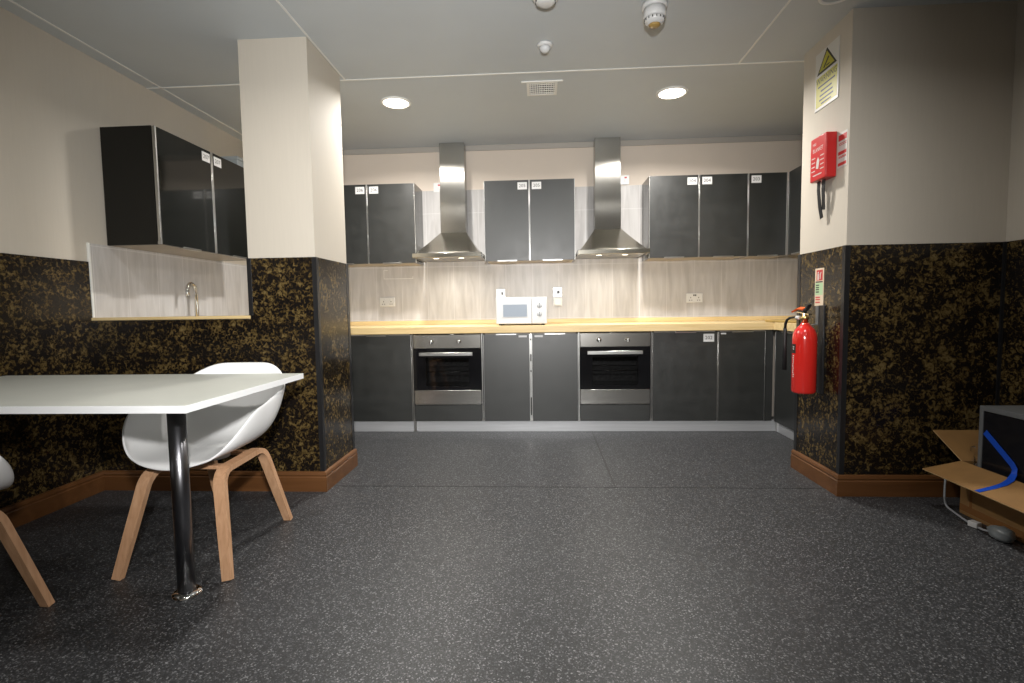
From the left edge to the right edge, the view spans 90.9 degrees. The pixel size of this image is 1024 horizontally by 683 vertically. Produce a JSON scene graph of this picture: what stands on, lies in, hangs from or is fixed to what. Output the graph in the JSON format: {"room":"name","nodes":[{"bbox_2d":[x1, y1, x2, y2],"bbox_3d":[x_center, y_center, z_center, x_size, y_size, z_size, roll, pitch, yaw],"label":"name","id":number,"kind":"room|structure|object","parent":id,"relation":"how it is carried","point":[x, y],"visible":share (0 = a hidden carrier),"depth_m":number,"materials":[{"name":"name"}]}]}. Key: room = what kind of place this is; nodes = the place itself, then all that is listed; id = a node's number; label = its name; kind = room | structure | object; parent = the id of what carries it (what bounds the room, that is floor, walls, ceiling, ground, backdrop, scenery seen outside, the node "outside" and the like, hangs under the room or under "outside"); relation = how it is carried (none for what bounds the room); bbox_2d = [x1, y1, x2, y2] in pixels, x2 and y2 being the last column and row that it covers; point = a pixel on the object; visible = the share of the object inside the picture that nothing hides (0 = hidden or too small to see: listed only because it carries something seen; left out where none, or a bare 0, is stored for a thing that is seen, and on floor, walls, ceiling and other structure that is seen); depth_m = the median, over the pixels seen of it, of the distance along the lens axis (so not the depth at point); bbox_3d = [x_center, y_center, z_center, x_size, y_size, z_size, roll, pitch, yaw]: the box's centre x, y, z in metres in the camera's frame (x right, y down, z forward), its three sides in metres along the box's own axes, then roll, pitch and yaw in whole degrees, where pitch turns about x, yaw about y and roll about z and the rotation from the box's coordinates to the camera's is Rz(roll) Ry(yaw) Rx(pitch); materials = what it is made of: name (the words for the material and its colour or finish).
{"room":"shared kitchen","nodes":[
{"label":"shared kitchen","id":0,"kind":"room"},
{"bbox_2d":[0,7,246,507],"bbox_3d":[-2.662,-0.257,0.940,0.158,2.568,8.005,-1,4,3],"label":"wall","id":1,"kind":"structure","parent":0,"point":[56,98],"depth_m":2.73,"materials":[{"name":"beige paint"}]},
{"bbox_2d":[86,242,94,317],"bbox_3d":[-2.470,-0.358,2.955,0.014,0.438,0.013,-1,4,3],"label":"trim","id":2,"kind":"structure","parent":1,"relation":"attached to","point":[87,243],"depth_m":2.95,"materials":[{"name":"white metal"}]},
{"bbox_2d":[8,0,241,134],"bbox_3d":[-2.511,-1.538,0.845,0.010,0.004,8.005,-1,4,3],"label":"trim","id":3,"kind":"structure","parent":1,"relation":"attached to","point":[13,2],"depth_m":2.98,"materials":[{"name":"white"}]},
{"bbox_2d":[90,243,248,317],"bbox_3d":[-2.414,-0.339,3.944,0.010,0.606,1.961,-1,4,3],"label":"wall tiles","id":4,"kind":"structure","parent":1,"relation":"attached to","point":[126,282],"depth_m":3.50,"materials":[{"name":"beige tile"}]},
{"bbox_2d":[100,125,247,260],"bbox_3d":[-2.260,-0.969,3.556,0.354,0.708,1.046,-1,4,3],"label":"upper cabinet","id":5,"kind":"object","parent":1,"relation":"attached to","point":[165,193],"visible":0.83,"depth_m":3.15,"materials":[{"name":"black laminate"}]},
{"bbox_2d":[220,156,243,167],"bbox_3d":[-2.255,-1.395,3.989,0.290,0.084,0.180,-1,4,3],"label":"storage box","id":6,"kind":"object","parent":5,"relation":"on","point":[237,160],"visible":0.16,"depth_m":3.90,"materials":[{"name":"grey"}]},
{"bbox_2d":[0,448,357,527],"bbox_3d":[-1.920,1.008,0.226,1.378,0.116,6.498,-1,4,3],"label":"baseboard","id":7,"kind":"structure","parent":1,"relation":"attached to","point":[22,512],"depth_m":2.95,"materials":[{"name":"brown wood"}]},
{"bbox_2d":[93,257,319,470],"bbox_3d":[-1.788,0.200,3.002,1.358,1.357,0.108,-1,4,3],"label":"wall","id":8,"kind":"structure","parent":0,"point":[279,332],"depth_m":2.93,"materials":[{"name":"laminate"}]},
{"bbox_2d":[91,315,250,320],"bbox_3d":[-1.987,-0.139,2.987,0.967,0.018,0.116,-1,4,3],"label":"trim","id":9,"kind":"structure","parent":8,"relation":"on","point":[241,316],"depth_m":2.93,"materials":[{"name":"brown wood"}]},
{"bbox_2d":[246,258,252,315],"bbox_3d":[-1.506,-0.313,2.896,0.024,0.327,0.003,-1,4,3],"label":"trim","id":10,"kind":"structure","parent":8,"relation":"attached to","point":[248,260],"depth_m":2.89,"materials":[{"name":"black"}]},
{"bbox_2d":[311,257,326,470],"bbox_3d":[-1.115,0.146,2.917,0.027,1.257,0.027,-1,4,3],"label":"trim","id":11,"kind":"structure","parent":8,"relation":"attached to","point":[315,268],"depth_m":2.91,"materials":[{"name":"black"}]},
{"bbox_2d":[237,37,345,263],"bbox_3d":[-1.305,-0.422,3.121,0.394,2.568,0.468,-1,4,3],"label":"wall pillar","id":12,"kind":"structure","parent":0,"point":[290,100],"depth_m":2.86,"materials":[{"name":"beige paint"}]},
{"bbox_2d":[318,258,352,468],"bbox_3d":[-1.095,0.180,3.146,0.008,1.357,0.476,-1,4,3],"label":"wall","id":13,"kind":"structure","parent":12,"relation":"attached to","point":[332,274],"depth_m":3.12,"materials":[{"name":"laminate"}]},
{"bbox_2d":[346,264,354,448],"bbox_3d":[-1.078,0.115,3.365,0.003,1.257,0.032,-1,4,3],"label":"trim","id":14,"kind":"structure","parent":13,"relation":"attached to","point":[347,271],"depth_m":3.36,"materials":[{"name":"black"}]},
{"bbox_2d":[0,0,1017,149],"bbox_3d":[-0.081,-1.616,0.702,5.369,0.100,8.305,-1,4,3],"label":"ceiling","id":15,"kind":"structure","parent":0,"point":[168,43],"depth_m":3.03,"materials":[{"name":"white paint"}]},
{"bbox_2d":[276,0,345,79],"bbox_3d":[-1.285,-1.503,0.053,0.010,0.004,6.562,-1,4,3],"label":"trim","id":16,"kind":"structure","parent":15,"relation":"attached to","point":[277,1],"depth_m":2.79,"materials":[{"name":"white"}]},
{"bbox_2d":[381,96,410,108],"bbox_3d":[-0.851,-1.749,3.699,0.220,0.010,0.220,-1,4,3],"label":"recessed light","id":17,"kind":"object","parent":15,"relation":"in","point":[393,102],"visible":1,"depth_m":3.69,"materials":[{"name":"white plastic"}]},
{"bbox_2d":[383,99,408,107],"bbox_3d":[-0.851,-1.750,3.699,0.185,0.005,0.185,0,4,17],"label":"diffuser","id":18,"kind":"object","parent":17,"relation":"attached to","point":[389,103],"depth_m":3.70,"materials":[{"name":"white plastic"}]},
{"bbox_2d":[146,61,803,88],"bbox_3d":[0.065,-1.736,3.261,5.069,0.004,0.012,-1,4,3],"label":"trim","id":19,"kind":"structure","parent":15,"relation":"attached to","point":[781,61],"depth_m":3.25,"materials":[{"name":"white"}]},
{"bbox_2d":[521,80,562,95],"bbox_3d":[0.207,-1.751,3.486,0.280,0.009,0.226,-1,4,3],"label":"ceiling vent","id":20,"kind":"object","parent":15,"relation":"in","point":[543,87],"visible":1,"depth_m":3.47,"materials":[{"name":"white"}]},
{"bbox_2d":[529,83,554,94],"bbox_3d":[0.208,-1.752,3.494,0.170,0.006,0.170,-1,4,3],"label":"grille","id":21,"kind":"object","parent":20,"relation":"attached to","point":[534,88],"depth_m":3.49,"materials":[{"name":"grey"}]},
{"bbox_2d":[532,0,557,8],"bbox_3d":[0.163,-1.661,2.449,0.132,0.050,0.132,-1,4,3],"label":"smoke detector","id":22,"kind":"object","parent":15,"relation":"attached to","point":[543,4],"visible":1,"depth_m":2.45,"materials":[{"name":"white plastic"}]},
{"bbox_2d":[537,40,552,53],"bbox_3d":[0.191,-1.694,2.917,0.090,0.046,0.090,-1,4,3],"label":"sprinkler head","id":23,"kind":"object","parent":15,"relation":"attached to","point":[545,46],"visible":1,"depth_m":2.89},
{"bbox_2d":[642,0,667,28],"bbox_3d":[0.719,-1.645,2.544,0.125,0.111,0.125,-1,4,3],"label":"smoke detector","id":24,"kind":"object","parent":15,"relation":"attached to","point":[654,11],"visible":1,"depth_m":2.51,"materials":[{"name":"white plastic"}]},
{"bbox_2d":[656,86,687,99],"bbox_3d":[1.142,-1.772,3.598,0.220,0.010,0.220,-1,4,3],"label":"recessed light","id":25,"kind":"object","parent":15,"relation":"in","point":[672,92],"visible":1,"depth_m":3.58,"materials":[{"name":"white plastic"}]},
{"bbox_2d":[659,88,685,98],"bbox_3d":[1.142,-1.773,3.598,0.185,0.005,0.185,-2,4,-10],"label":"diffuser","id":26,"kind":"object","parent":25,"relation":"attached to","point":[665,93],"depth_m":3.60,"materials":[{"name":"white plastic"}]},
{"bbox_2d":[738,0,790,63],"bbox_3d":[1.243,-1.531,-0.092,0.010,0.004,6.562,-1,4,3],"label":"trim","id":27,"kind":"structure","parent":15,"relation":"attached to","point":[788,2],"depth_m":2.79,"materials":[{"name":"white"}]},
{"bbox_2d":[818,0,844,4],"bbox_3d":[1.596,-1.702,2.470,0.170,0.014,0.170,-1,4,3],"label":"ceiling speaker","id":28,"kind":"object","parent":15,"relation":"attached to","point":[823,2],"visible":1,"depth_m":2.53,"materials":[{"name":"white plastic"}]},
{"bbox_2d":[0,416,1023,682],"bbox_3d":[-0.042,1.046,0.878,5.369,0.100,8.305,-1,4,3],"label":"floor","id":29,"kind":"structure","parent":0,"point":[386,575],"depth_m":1.95,"materials":[{"name":"carpet"}]},
{"bbox_2d":[0,456,54,606],"bbox_3d":[-1.928,0.584,1.531,0.581,0.803,0.628,0,4,7],"label":"tub chair","id":30,"kind":"object","parent":29,"relation":"on","point":[9,537],"visible":1,"depth_m":1.76,"materials":[{"name":"brown wood"}]},
{"bbox_2d":[0,373,303,601],"bbox_3d":[-1.758,0.563,2.071,1.496,0.756,0.800,-1,4,3],"label":"dining table","id":31,"kind":"object","parent":29,"relation":"on","point":[175,395],"visible":1,"depth_m":1.85,"materials":[{"name":"laminate"}]},
{"bbox_2d":[111,362,292,581],"bbox_3d":[-1.357,0.526,2.267,0.581,0.803,0.628,-1,4,2],"label":"tub chair","id":32,"kind":"object","parent":29,"relation":"on","point":[214,432],"visible":0.8,"depth_m":2.19,"materials":[{"name":"white plastic"}]},
{"bbox_2d":[351,334,418,420],"bbox_3d":[-1.128,0.295,4.575,0.596,0.743,0.589,-1,4,3],"label":"base cabinet","id":33,"kind":"object","parent":29,"relation":"on","point":[382,373],"visible":0.71,"depth_m":4.29,"materials":[{"name":"grey"}]},
{"bbox_2d":[411,334,483,420],"bbox_3d":[-0.528,0.289,4.546,0.598,0.742,0.576,-1,4,3],"label":"housing","id":34,"kind":"object","parent":29,"relation":"on","point":[454,412],"visible":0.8,"depth_m":4.28,"materials":[{"name":"grey"}]},
{"bbox_2d":[413,333,483,404],"bbox_3d":[-0.532,0.225,4.483,0.572,0.594,0.545,-1,4,3],"label":"oven","id":35,"kind":"object","parent":34,"relation":"in","point":[447,367],"visible":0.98,"depth_m":4.26,"materials":[{"name":"metal"}]},
{"bbox_2d":[483,332,578,420],"bbox_3d":[0.173,0.281,4.500,0.796,0.743,0.589,-1,4,3],"label":"base cabinet","id":36,"kind":"object","parent":29,"relation":"on","point":[528,376],"visible":1,"depth_m":4.22,"materials":[{"name":"grey"}]},
{"bbox_2d":[350,316,794,334],"bbox_3d":[0.452,-0.146,4.465,4.465,0.099,0.624,-1,4,3],"label":"countertop","id":37,"kind":"structure","parent":36,"relation":"on","point":[726,322],"depth_m":4.23,"materials":[{"name":"brown wood"}]},
{"bbox_2d":[496,297,546,324],"bbox_3d":[0.087,-0.263,4.357,0.424,0.234,0.355,-1,4,3],"label":"microwave","id":38,"kind":"object","parent":37,"relation":"on","point":[509,310],"visible":1,"depth_m":4.19,"materials":[{"name":"white plastic"}]},
{"bbox_2d":[354,420,774,431],"bbox_3d":[0.347,0.716,4.282,3.685,0.096,0.016,-1,4,3],"label":"plinth","id":39,"kind":"object","parent":29,"relation":"on","point":[749,425],"visible":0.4,"depth_m":4.27,"materials":[{"name":"silver metal"}]},
{"bbox_2d":[335,431,824,488],"bbox_3d":[0.392,0.807,3.615,2.850,0.001,1.342,-1,4,3],"label":"trim","id":40,"kind":"structure","parent":29,"relation":"attached to","point":[592,431],"depth_m":2.97,"materials":[{"name":"black"}]},
{"bbox_2d":[578,332,651,420],"bbox_3d":[0.871,0.274,4.466,0.598,0.742,0.576,-1,4,3],"label":"housing","id":41,"kind":"object","parent":29,"relation":"on","point":[587,412],"visible":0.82,"depth_m":4.20,"materials":[{"name":"grey"}]},
{"bbox_2d":[578,331,649,403],"bbox_3d":[0.866,0.209,4.402,0.572,0.594,0.545,-1,4,3],"label":"oven","id":42,"kind":"object","parent":41,"relation":"in","point":[614,366],"visible":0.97,"depth_m":4.18,"materials":[{"name":"silver metal"}]},
{"bbox_2d":[643,331,717,420],"bbox_3d":[1.438,0.267,4.427,0.531,0.743,0.589,-1,4,3],"label":"base cabinet","id":43,"kind":"object","parent":29,"relation":"on","point":[684,363],"visible":0.95,"depth_m":4.15,"materials":[{"name":"grey laminate"}]},
{"bbox_2d":[717,330,772,420],"bbox_3d":[1.922,0.262,4.399,0.438,0.743,0.589,-1,4,3],"label":"base cabinet","id":44,"kind":"object","parent":29,"relation":"on","point":[745,357],"visible":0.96,"depth_m":4.12,"materials":[{"name":"grey laminate"}]},
{"bbox_2d":[774,330,794,439],"bbox_3d":[2.369,0.353,3.670,0.554,0.841,0.933,-1,4,3],"label":"base cabinet","id":45,"kind":"object","parent":29,"relation":"on","point":[784,398],"depth_m":3.95,"materials":[{"name":"grey"}]},
{"bbox_2d":[773,322,795,331],"bbox_3d":[2.359,-0.098,3.607,0.561,0.061,0.874,-1,4,3],"label":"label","id":46,"kind":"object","parent":45,"relation":"on","point":[791,327],"depth_m":3.90,"materials":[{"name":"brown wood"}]},
{"bbox_2d":[765,319,795,322],"bbox_3d":[2.251,-0.162,3.977,0.280,0.018,0.400,-1,4,-9],"label":"chopping board","id":47,"kind":"object","parent":46,"relation":"on","point":[775,320],"visible":0.49,"depth_m":4.00,"materials":[{"name":"beige wood"}]},
{"bbox_2d":[922,430,1023,543],"bbox_3d":[2.289,0.686,2.172,0.498,0.375,0.995,-1,4,3],"label":"cardboard box","id":48,"kind":"object","parent":29,"relation":"on","point":[1003,506],"visible":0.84,"depth_m":2.36,"materials":[{"name":"brown cardboard"}]},
{"bbox_2d":[977,405,1023,482],"bbox_3d":[2.384,0.598,2.129,0.278,0.541,0.632,-1,4,3],"label":"appliance","id":49,"kind":"object","parent":48,"relation":"in","point":[1005,424],"visible":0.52,"depth_m":2.33,"materials":[{"name":"grey"}]},
{"bbox_2d":[975,430,1017,491],"bbox_3d":[2.187,0.542,2.270,0.314,0.222,0.126,-4,5,-43],"label":"tape","id":50,"kind":"object","parent":49,"relation":"attached to","point":[1011,478],"visible":1,"depth_m":2.26,"materials":[{"name":"blue plastic"}]},
{"bbox_2d":[943,479,1015,542],"bbox_3d":[2.174,0.782,2.382,0.071,0.159,0.449,0,4,7],"label":"power cable","id":51,"kind":"object","parent":29,"relation":"on","point":[1002,534],"visible":0.97,"depth_m":2.22,"materials":[{"name":"grey plastic"}]},
{"bbox_3d":[-2.118,0.368,3.699,0.589,0.743,1.200,-1,4,3],"label":"base cabinet","id":52,"kind":"object","parent":29,"relation":"on","visible":0},
{"bbox_3d":[-2.107,-0.057,3.995,0.589,0.061,1.859,-1,4,3],"label":"countertop","id":53,"kind":"structure","parent":52,"relation":"on","visible":0},
{"bbox_2d":[185,282,198,315],"bbox_3d":[-2.370,-0.253,3.716,0.085,0.374,0.160,-1,4,-7],"label":"mixer tap","id":54,"kind":"object","parent":53,"relation":"on","point":[187,292],"visible":0.63,"depth_m":3.75,"materials":[{"name":"silver metal"}]},
{"bbox_2d":[343,140,802,415],"bbox_3d":[0.169,-0.559,4.852,5.369,2.568,0.150,-1,4,3],"label":"wall","id":55,"kind":"structure","parent":0,"point":[638,162],"depth_m":4.68,"materials":[{"name":"paint"}]},
{"bbox_2d":[344,183,423,266],"bbox_3d":[-1.285,-1.056,4.657,0.866,0.708,0.314,-1,4,3],"label":"upper cabinet","id":56,"kind":"object","parent":55,"relation":"attached to","point":[384,222],"visible":0.81,"depth_m":4.51,"materials":[{"name":"grey laminate"}]},
{"bbox_2d":[433,183,439,191],"bbox_3d":[-0.699,-1.452,4.758,0.086,0.086,0.016,-1,4,3],"label":"switch","id":57,"kind":"object","parent":55,"relation":"attached to","point":[436,186],"visible":0.76,"depth_m":4.75,"materials":[{"name":"white plastic"}]},
{"bbox_2d":[412,142,484,262],"bbox_3d":[-0.553,-1.272,4.510,0.597,1.075,0.495,-1,4,3],"label":"hood","id":58,"kind":"object","parent":55,"relation":"attached to","point":[454,243],"visible":0.98,"depth_m":4.62,"materials":[{"name":"silver metal"}]},
{"bbox_2d":[484,178,574,263],"bbox_3d":[0.162,-1.072,4.574,0.800,0.708,0.314,-1,4,3],"label":"upper cabinet","id":59,"kind":"object","parent":55,"relation":"attached to","point":[526,221],"visible":1,"depth_m":4.43,"materials":[{"name":"grey"}]},
{"bbox_2d":[541,9,541,56],"bbox_3d":[0.043,-1.567,0.698,0.004,0.002,8.005,-1,4,3],"label":"trim","id":60,"kind":"structure","parent":55,"relation":"attached to","point":[541,9],"depth_m":2.73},
{"bbox_2d":[342,134,802,154],"bbox_3d":[0.146,-1.811,4.682,5.069,0.045,0.022,-1,4,3],"label":"trim","id":61,"kind":"structure","parent":55,"relation":"attached to","point":[771,137],"depth_m":4.65,"materials":[{"name":"grey paint"}]},
{"bbox_2d":[348,181,797,321],"bbox_3d":[0.161,-0.781,4.757,5.069,1.305,0.010,-1,4,3],"label":"wall tiles","id":62,"kind":"structure","parent":55,"relation":"attached to","point":[604,287],"depth_m":4.74,"materials":[{"name":"beige tile"}]},
{"bbox_2d":[380,297,394,306],"bbox_3d":[-1.199,-0.380,4.849,0.147,0.086,0.014,-1,4,3],"label":"double socket","id":63,"kind":"object","parent":62,"relation":"attached to","point":[384,302],"visible":1,"depth_m":4.85,"materials":[{"name":"white plastic"}]},
{"bbox_2d":[496,289,504,297],"bbox_3d":[-0.106,-0.456,4.781,0.086,0.086,0.015,-1,4,3],"label":"wall switch","id":64,"kind":"object","parent":62,"relation":"attached to","point":[499,292],"visible":0.83,"depth_m":4.78,"materials":[{"name":"white plastic"}]},
{"bbox_2d":[553,297,561,305],"bbox_3d":[0.429,-0.376,4.749,0.088,0.086,0.030,-1,4,3],"label":"wall socket","id":65,"kind":"object","parent":62,"relation":"attached to","point":[557,301],"visible":1,"depth_m":4.74,"materials":[{"name":"white plastic"}]},
{"bbox_2d":[553,287,561,296],"bbox_3d":[0.428,-0.466,4.750,0.086,0.086,0.016,-1,4,3],"label":"wall socket","id":66,"kind":"object","parent":62,"relation":"attached to","point":[557,291],"visible":1,"depth_m":4.75,"materials":[{"name":"white plastic"}]},
{"bbox_2d":[686,293,702,302],"bbox_3d":[1.696,-0.405,4.684,0.147,0.086,0.013,-1,4,3],"label":"double socket","id":67,"kind":"object","parent":62,"relation":"attached to","point":[690,297],"visible":1,"depth_m":4.68,"materials":[{"name":"white plastic"}]},
{"bbox_2d":[575,137,649,259],"bbox_3d":[0.859,-1.288,4.429,0.597,1.075,0.495,-1,4,3],"label":"hood","id":68,"kind":"object","parent":55,"relation":"attached to","point":[607,239],"visible":0.99,"depth_m":4.54,"materials":[{"name":"silver metal"}]},
{"bbox_2d":[621,175,628,184],"bbox_3d":[1.038,-1.492,4.656,0.086,0.086,0.016,-1,4,3],"label":"switch","id":69,"kind":"object","parent":55,"relation":"attached to","point":[624,178],"visible":0.84,"depth_m":4.65,"materials":[{"name":"white plastic"}]},
{"bbox_2d":[642,173,748,260],"bbox_3d":[1.614,-1.088,4.490,0.838,0.708,0.314,-1,4,3],"label":"upper cabinet","id":70,"kind":"object","parent":55,"relation":"attached to","point":[685,217],"visible":1,"depth_m":4.35,"materials":[{"name":"grey laminate"}]},
{"bbox_2d":[738,172,787,258],"bbox_3d":[2.195,-1.095,4.457,0.325,0.708,0.314,-1,4,3],"label":"upper cabinet","id":71,"kind":"object","parent":55,"relation":"attached to","point":[767,192],"visible":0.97,"depth_m":4.32,"materials":[{"name":"grey"}]},
{"bbox_2d":[797,1,1016,474],"bbox_3d":[2.191,-0.459,2.901,0.811,2.568,0.491,-1,4,3],"label":"wall","id":72,"kind":"structure","parent":0,"point":[924,101],"depth_m":2.66,"materials":[{"name":"beige paper"}]},
{"bbox_2d":[794,254,800,450],"bbox_3d":[1.806,0.084,3.192,0.003,1.257,0.032,-1,4,3],"label":"trim","id":73,"kind":"structure","parent":72,"relation":"attached to","point":[799,256],"depth_m":3.18,"materials":[{"name":"black"}]},
{"bbox_2d":[811,305,825,393],"bbox_3d":[1.771,0.046,2.923,0.040,0.510,0.078,-1,4,3],"label":"bracket","id":74,"kind":"object","parent":72,"relation":"attached to","point":[820,313],"visible":1,"depth_m":2.90,"materials":[{"name":"black plastic"}]},
{"bbox_2d":[782,303,817,393],"bbox_3d":[1.697,0.034,2.992,0.129,0.520,0.277,-1,4,3],"label":"fire extinguisher","id":75,"kind":"object","parent":74,"relation":"hanging from","point":[804,337],"visible":1,"depth_m":2.88,"materials":[{"name":"red metal"}]},
{"bbox_2d":[814,268,823,305],"bbox_3d":[1.786,-0.316,2.930,0.004,0.217,0.090,-1,4,3],"label":"sign","id":76,"kind":"object","parent":72,"relation":"attached to","point":[819,273],"visible":1,"depth_m":2.92,"materials":[{"name":"beige plastic"}]},
{"bbox_2d":[810,131,836,218],"bbox_3d":[1.754,-0.926,2.846,0.061,0.456,0.160,-1,4,3],"label":"blanket","id":77,"kind":"object","parent":72,"relation":"attached to","point":[823,147],"visible":1,"depth_m":2.81,"materials":[{"name":"red plastic"}]},
{"bbox_2d":[815,35,839,112],"bbox_3d":[1.775,-1.497,2.843,0.006,0.324,0.235,-1,4,3],"label":"warning sign","id":78,"kind":"object","parent":72,"relation":"attached to","point":[828,60],"visible":1,"depth_m":2.83,"materials":[{"name":"yellow"}]},
{"bbox_2d":[837,129,847,168],"bbox_3d":[1.774,-1.032,2.706,0.002,0.186,0.086,-1,4,3],"label":"notice","id":79,"kind":"object","parent":72,"relation":"attached to","point":[843,136],"visible":1,"depth_m":2.70,"materials":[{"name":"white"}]},
{"bbox_2d":[836,245,850,474],"bbox_3d":[1.791,0.115,2.726,0.027,1.257,0.027,-1,4,3],"label":"trim","id":80,"kind":"structure","parent":72,"relation":"attached to","point":[846,249],"depth_m":2.72,"materials":[{"name":"black"}]},
{"bbox_2d":[791,449,960,496],"bbox_3d":[2.025,0.965,-0.005,0.823,0.116,6.490,-1,4,3],"label":"baseboard","id":81,"kind":"structure","parent":72,"relation":"attached to","point":[846,485],"depth_m":2.73,"materials":[{"name":"brown wood"}]},
{"bbox_2d":[999,0,1023,405],"bbox_3d":[2.540,-0.314,0.640,0.158,2.568,8.005,-1,4,3],"label":"wall","id":82,"kind":"structure","parent":0,"point":[1012,363],"depth_m":2.57,"materials":[{"name":"paint"}]},
{"bbox_2d":[787,165,801,254],"bbox_3d":[2.472,-1.051,3.744,0.324,0.708,1.100,-1,4,3],"label":"upper cabinet","id":83,"kind":"object","parent":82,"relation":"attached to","point":[795,176],"visible":0.17,"depth_m":4.19,"materials":[{"name":"grey laminate"}]},
{"bbox_2d":[995,242,1006,405],"bbox_3d":[2.576,0.108,2.665,0.012,1.257,0.012,-1,4,3],"label":"trim","id":84,"kind":"structure","parent":82,"relation":"attached to","point":[1004,251],"depth_m":2.65,"materials":[{"name":"black"}]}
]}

